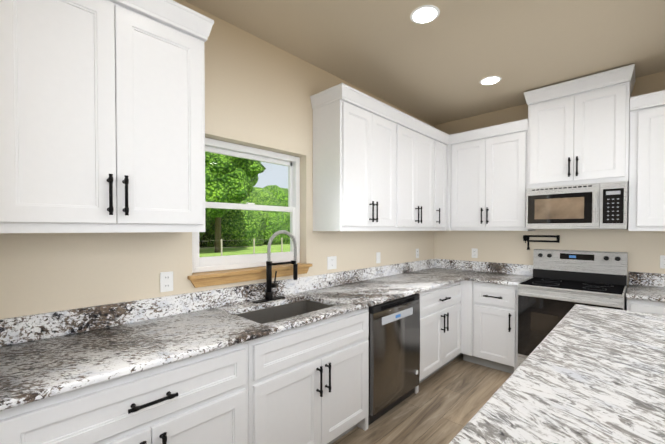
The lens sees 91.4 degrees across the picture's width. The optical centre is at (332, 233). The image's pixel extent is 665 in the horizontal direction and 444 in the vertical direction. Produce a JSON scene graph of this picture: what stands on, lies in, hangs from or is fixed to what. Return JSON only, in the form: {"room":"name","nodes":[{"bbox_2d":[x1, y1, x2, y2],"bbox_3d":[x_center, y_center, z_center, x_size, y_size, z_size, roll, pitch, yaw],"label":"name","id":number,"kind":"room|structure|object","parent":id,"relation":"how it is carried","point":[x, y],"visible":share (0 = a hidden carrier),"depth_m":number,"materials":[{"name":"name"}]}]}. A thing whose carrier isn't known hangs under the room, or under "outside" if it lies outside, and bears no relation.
{"room":"kitchen","nodes":[
{"label":"kitchen","id":0,"kind":"room"},
{"bbox_2d":[0,0,434,318],"bbox_3d":[-1.612,0.005,1.328,0.160,2.790,8.710,1,1,44],"label":"wall","id":1,"kind":"structure","parent":0,"point":[259,92],"depth_m":2.14,"materials":[{"name":"beige paint"}]},
{"bbox_2d":[0,0,204,232],"bbox_3d":[-1.058,-0.563,1.512,0.371,1.111,0.838,1,1,44],"label":"upper cabinet","id":2,"kind":"object","parent":1,"relation":"attached to","point":[102,116],"visible":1,"depth_m":1.38,"materials":[{"name":"white paint"}]},
{"bbox_2d":[109,0,213,42],"bbox_3d":[-1.052,-1.070,1.520,0.358,0.105,0.868,1,1,44],"label":"crown molding","id":3,"kind":"structure","parent":2,"relation":"attached to","point":[181,17],"depth_m":1.58,"materials":[{"name":"white paint"}]},
{"bbox_2d":[160,271,172,291],"bbox_3d":[-0.963,0.277,1.886,0.007,0.115,0.072,1,1,44],"label":"electrical outlet","id":4,"kind":"object","parent":1,"relation":"attached to","point":[166,281],"visible":1,"depth_m":1.88,"materials":[{"name":"white plastic"}]},
{"bbox_2d":[188,138,311,287],"bbox_3d":[-0.579,-0.155,2.370,0.197,0.961,0.997,1,1,44],"label":"window","id":5,"kind":"structure","parent":1,"relation":"in","point":[216,265],"depth_m":2.35,"materials":[{"name":"white plastic"}]},
{"bbox_2d":[327,256,336,269],"bbox_3d":[-0.004,0.256,2.886,0.007,0.115,0.118,1,1,44],"label":"electrical outlet","id":6,"kind":"object","parent":1,"relation":"attached to","point":[331,262],"visible":1,"depth_m":2.88,"materials":[{"name":"white plastic"}]},
{"bbox_2d":[313,100,400,230],"bbox_3d":[0.218,-0.582,2.873,0.328,1.111,0.762,1,1,44],"label":"upper cabinet","id":7,"kind":"object","parent":1,"relation":"attached to","point":[372,172],"depth_m":2.66,"materials":[{"name":"white paint"}]},
{"bbox_2d":[310,86,337,109],"bbox_3d":[-0.060,-1.086,2.597,0.300,0.105,0.048,1,1,44],"label":"crown molding","id":8,"kind":"structure","parent":7,"relation":"attached to","point":[325,97],"depth_m":2.59,"materials":[{"name":"white paint"}]},
{"bbox_2d":[376,252,379,263],"bbox_3d":[0.481,0.249,3.391,0.010,0.115,0.072,1,1,44],"label":"electrical outlet","id":9,"kind":"object","parent":1,"relation":"attached to","point":[377,257],"visible":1,"depth_m":3.38,"materials":[{"name":"white plastic"}]},
{"bbox_2d":[397,126,436,230],"bbox_3d":[0.745,-0.590,3.424,0.328,1.111,0.762,1,1,44],"label":"upper cabinet","id":10,"kind":"object","parent":1,"relation":"attached to","point":[417,152],"depth_m":3.30,"materials":[{"name":"white paint"}]},
{"bbox_2d":[437,141,447,230],"bbox_3d":[1.123,-0.596,3.818,0.328,1.111,0.330,1,1,44],"label":"upper cabinet","id":11,"kind":"object","parent":1,"relation":"attached to","point":[442,149],"depth_m":3.75,"materials":[{"name":"white paint"}]},
{"bbox_2d":[336,83,449,144],"bbox_3d":[0.715,-1.093,3.140,0.048,0.105,1.906,1,1,44],"label":"crown molding","id":12,"kind":"structure","parent":11,"relation":"attached to","point":[349,95],"depth_m":2.88,"materials":[{"name":"white paint"}]},
{"bbox_2d":[0,281,461,443],"bbox_3d":[0.172,0.939,2.607,0.661,0.886,4.090,1,1,44],"label":"base cabinet","id":13,"kind":"object","parent":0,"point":[307,384],"depth_m":1.61,"materials":[{"name":"white paint"}]},
{"bbox_2d":[0,259,483,410],"bbox_3d":[0.171,0.422,2.599,0.660,0.145,4.091,1,1,44],"label":"countertop","id":14,"kind":"structure","parent":13,"relation":"on","point":[46,355],"depth_m":1.61,"materials":[{"name":"stone"}]},
{"bbox_2d":[252,230,297,303],"bbox_3d":[-0.403,0.220,2.340,0.060,0.496,0.382,1,1,44],"label":"faucet","id":15,"kind":"object","parent":14,"relation":"on","point":[270,285],"visible":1,"depth_m":2.30,"materials":[{"name":"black metal"}]},
{"bbox_2d":[237,300,332,323],"bbox_3d":[-0.286,0.616,2.092,0.372,0.223,0.647,1,1,44],"label":"sink","id":16,"kind":"object","parent":14,"relation":"in","point":[266,315],"visible":0.04,"depth_m":2.29,"materials":[{"name":"metal"}]},
{"bbox_2d":[332,354,511,443],"bbox_3d":[0.701,1.483,-0.978,6.720,0.100,8.870,1,1,44],"label":"floor","id":17,"kind":"structure","parent":0,"point":[445,403],"depth_m":2.56,"materials":[{"name":"brown wood"}]},
{"bbox_2d":[368,293,419,424],"bbox_3d":[0.300,0.944,2.736,0.610,0.872,0.658,1,1,44],"label":"dishwasher","id":18,"kind":"object","parent":17,"relation":"on","point":[394,350],"visible":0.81,"depth_m":2.47,"materials":[{"name":"grey metal"}]},
{"bbox_2d":[460,280,517,373],"bbox_3d":[1.751,0.927,3.468,0.550,0.886,0.661,1,1,44],"label":"base cabinet","id":19,"kind":"object","parent":17,"relation":"on","point":[489,324],"visible":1,"depth_m":3.25,"materials":[{"name":"white paint"}]},
{"bbox_2d":[464,262,532,285],"bbox_3d":[1.777,0.410,3.441,0.494,0.145,0.653,1,1,44],"label":"countertop","id":20,"kind":"structure","parent":19,"relation":"on","point":[486,272],"depth_m":3.58,"materials":[{"name":"stone"}]},
{"bbox_2d":[518,249,627,366],"bbox_3d":[2.197,0.772,2.986,0.736,1.208,0.718,1,1,44],"label":"range","id":21,"kind":"object","parent":17,"relation":"on","point":[556,288],"visible":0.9,"depth_m":2.96,"materials":[{"name":"silver metal"}]},
{"bbox_2d":[627,298,664,315],"bbox_3d":[3.050,0.944,2.224,1.528,0.886,0.661,1,1,44],"label":"base cabinet","id":22,"kind":"object","parent":17,"relation":"on","point":[647,306],"visible":0.06,"depth_m":2.47,"materials":[{"name":"white paint"}]},
{"bbox_2d":[626,272,664,301],"bbox_3d":[3.058,0.428,2.213,1.552,0.145,0.653,1,1,44],"label":"countertop","id":23,"kind":"structure","parent":22,"relation":"on","point":[646,286],"depth_m":2.81,"materials":[{"name":"stone"}]},
{"bbox_3d":[0.986,0.899,0.516,1.188,1.026,1.655,1,1,44],"label":"cabinet","id":24,"kind":"object","parent":17,"relation":"on","visible":0},
{"bbox_2d":[449,304,664,443],"bbox_3d":[1.007,0.365,0.489,1.250,0.040,1.715,1,1,44],"label":"countertop","id":25,"kind":"structure","parent":24,"relation":"on","point":[583,374],"depth_m":0.71,"materials":[{"name":"stone"}]},
{"bbox_2d":[184,0,664,124],"bbox_3d":[0.701,-1.406,-1.020,6.720,0.100,8.870,1,1,44],"label":"ceiling","id":26,"kind":"structure","parent":0,"point":[444,62],"depth_m":2.38,"materials":[{"name":"beige paint"}]},
{"bbox_2d":[410,5,439,23],"bbox_3d":[0.589,-1.397,2.073,0.184,0.004,0.184,1,1,44],"label":"recessed light","id":27,"kind":"object","parent":26,"relation":"in","point":[424,14],"visible":1,"depth_m":2.06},
{"bbox_2d":[479,76,501,84],"bbox_3d":[1.453,-1.410,2.989,0.184,0.004,0.184,1,1,44],"label":"recessed light","id":28,"kind":"object","parent":26,"relation":"in","point":[490,80],"visible":1,"depth_m":2.98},
{"bbox_2d":[434,71,664,287],"bbox_3d":[3.771,-0.006,2.090,6.560,2.790,0.160,1,1,44],"label":"wall","id":29,"kind":"structure","parent":0,"point":[645,250],"depth_m":3.52,"materials":[{"name":"beige paint"}]},
{"bbox_2d":[472,248,477,257],"bbox_3d":[1.723,0.233,3.938,0.072,0.115,0.007,1,1,44],"label":"electrical outlet","id":30,"kind":"object","parent":29,"relation":"attached to","point":[474,252],"visible":1,"depth_m":3.94,"materials":[{"name":"white plastic"}]},
{"bbox_2d":[448,130,534,230],"bbox_3d":[1.756,-0.594,3.642,0.829,1.111,0.371,1,1,44],"label":"upper cabinet","id":31,"kind":"object","parent":29,"relation":"attached to","point":[487,182],"visible":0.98,"depth_m":3.50,"materials":[{"name":"white paint"}]},
{"bbox_2d":[450,119,527,143],"bbox_3d":[1.665,-1.099,3.517,0.798,0.105,0.048,1,1,44],"label":"crown molding","id":32,"kind":"structure","parent":31,"relation":"attached to","point":[520,125],"depth_m":3.48,"materials":[{"name":"white paint"}]},
{"bbox_2d":[523,235,559,249],"bbox_3d":[2.197,0.090,3.431,0.343,0.160,0.079,1,1,44],"label":"pot filler","id":33,"kind":"object","parent":29,"relation":"attached to","point":[525,238],"visible":0.98,"depth_m":3.42,"materials":[{"name":"black metal"}]},
{"bbox_2d":[528,82,630,187],"bbox_3d":[2.314,-0.923,3.079,0.744,0.946,0.406,1,1,44],"label":"upper cabinet","id":34,"kind":"object","parent":29,"relation":"attached to","point":[580,138],"visible":0.96,"depth_m":2.93,"materials":[{"name":"white paint"}]},
{"bbox_2d":[526,181,628,228],"bbox_3d":[2.296,-0.246,3.071,0.735,0.402,0.455,1,1,44],"label":"microwave","id":35,"kind":"object","parent":34,"relation":"attached to","point":[605,205],"visible":1,"depth_m":2.90,"materials":[{"name":"silver metal"}]},
{"bbox_2d":[524,64,635,104],"bbox_3d":[2.318,-1.340,3.078,0.804,0.120,0.393,1,1,44],"label":"crown molding","id":36,"kind":"structure","parent":34,"relation":"attached to","point":[620,75],"depth_m":2.90,"materials":[{"name":"white paint"}]},
{"bbox_2d":[628,105,664,230],"bbox_3d":[3.156,-0.574,2.301,1.551,1.111,0.371,1,1,44],"label":"upper cabinet","id":37,"kind":"object","parent":29,"relation":"attached to","point":[647,173],"visible":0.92,"depth_m":2.66,"materials":[{"name":"white paint"}]},
{"bbox_2d":[630,90,664,110],"bbox_3d":[3.172,-1.081,2.288,1.581,0.105,0.358,1,1,44],"label":"crown molding","id":38,"kind":"structure","parent":37,"relation":"attached to","point":[648,100],"depth_m":2.64,"materials":[{"name":"white paint"}]},
{"bbox_2d":[660,255,664,268],"bbox_3d":[2.893,0.244,2.817,0.072,0.115,0.007,1,1,44],"label":"electrical outlet","id":39,"kind":"object","parent":29,"relation":"attached to","point":[662,261],"visible":1,"depth_m":2.83,"materials":[{"name":"white plastic"}]},
{"label":"outside","id":40,"kind":"structure","parent":0,"visible":0},
{"bbox_2d":[199,244,289,256],"bbox_3d":[-111.522,-0.651,175.957,399.500,0.001,700.000,1,1,44],"label":"lawn","id":41,"kind":"structure","parent":40,"point":[231,251],"depth_m":28.72,"materials":[{"name":"green plant"}]},
{"bbox_2d":[205,152,265,252],"bbox_3d":[-9.212,-3.994,26.316,8.771,10.971,8.551,1,1,44],"label":"tree","id":42,"kind":"object","parent":41,"relation":"on","point":[219,178],"depth_m":23.60,"materials":[{"name":"green plant"}]},
{"bbox_2d":[199,238,282,255],"bbox_3d":[0.369,0.835,28.590,0.080,1.250,36.080,1,1,44],"label":"fence","id":43,"kind":"object","parent":41,"relation":"on","point":[221,240],"depth_m":22.50,"materials":[{"name":"wood"}]},
{"bbox_2d":[199,185,289,246],"bbox_3d":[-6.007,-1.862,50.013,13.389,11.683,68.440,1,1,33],"label":"tree","id":44,"kind":"object","parent":41,"relation":"on","point":[270,199],"depth_m":35.59,"materials":[{"name":"green plant"}]}
]}

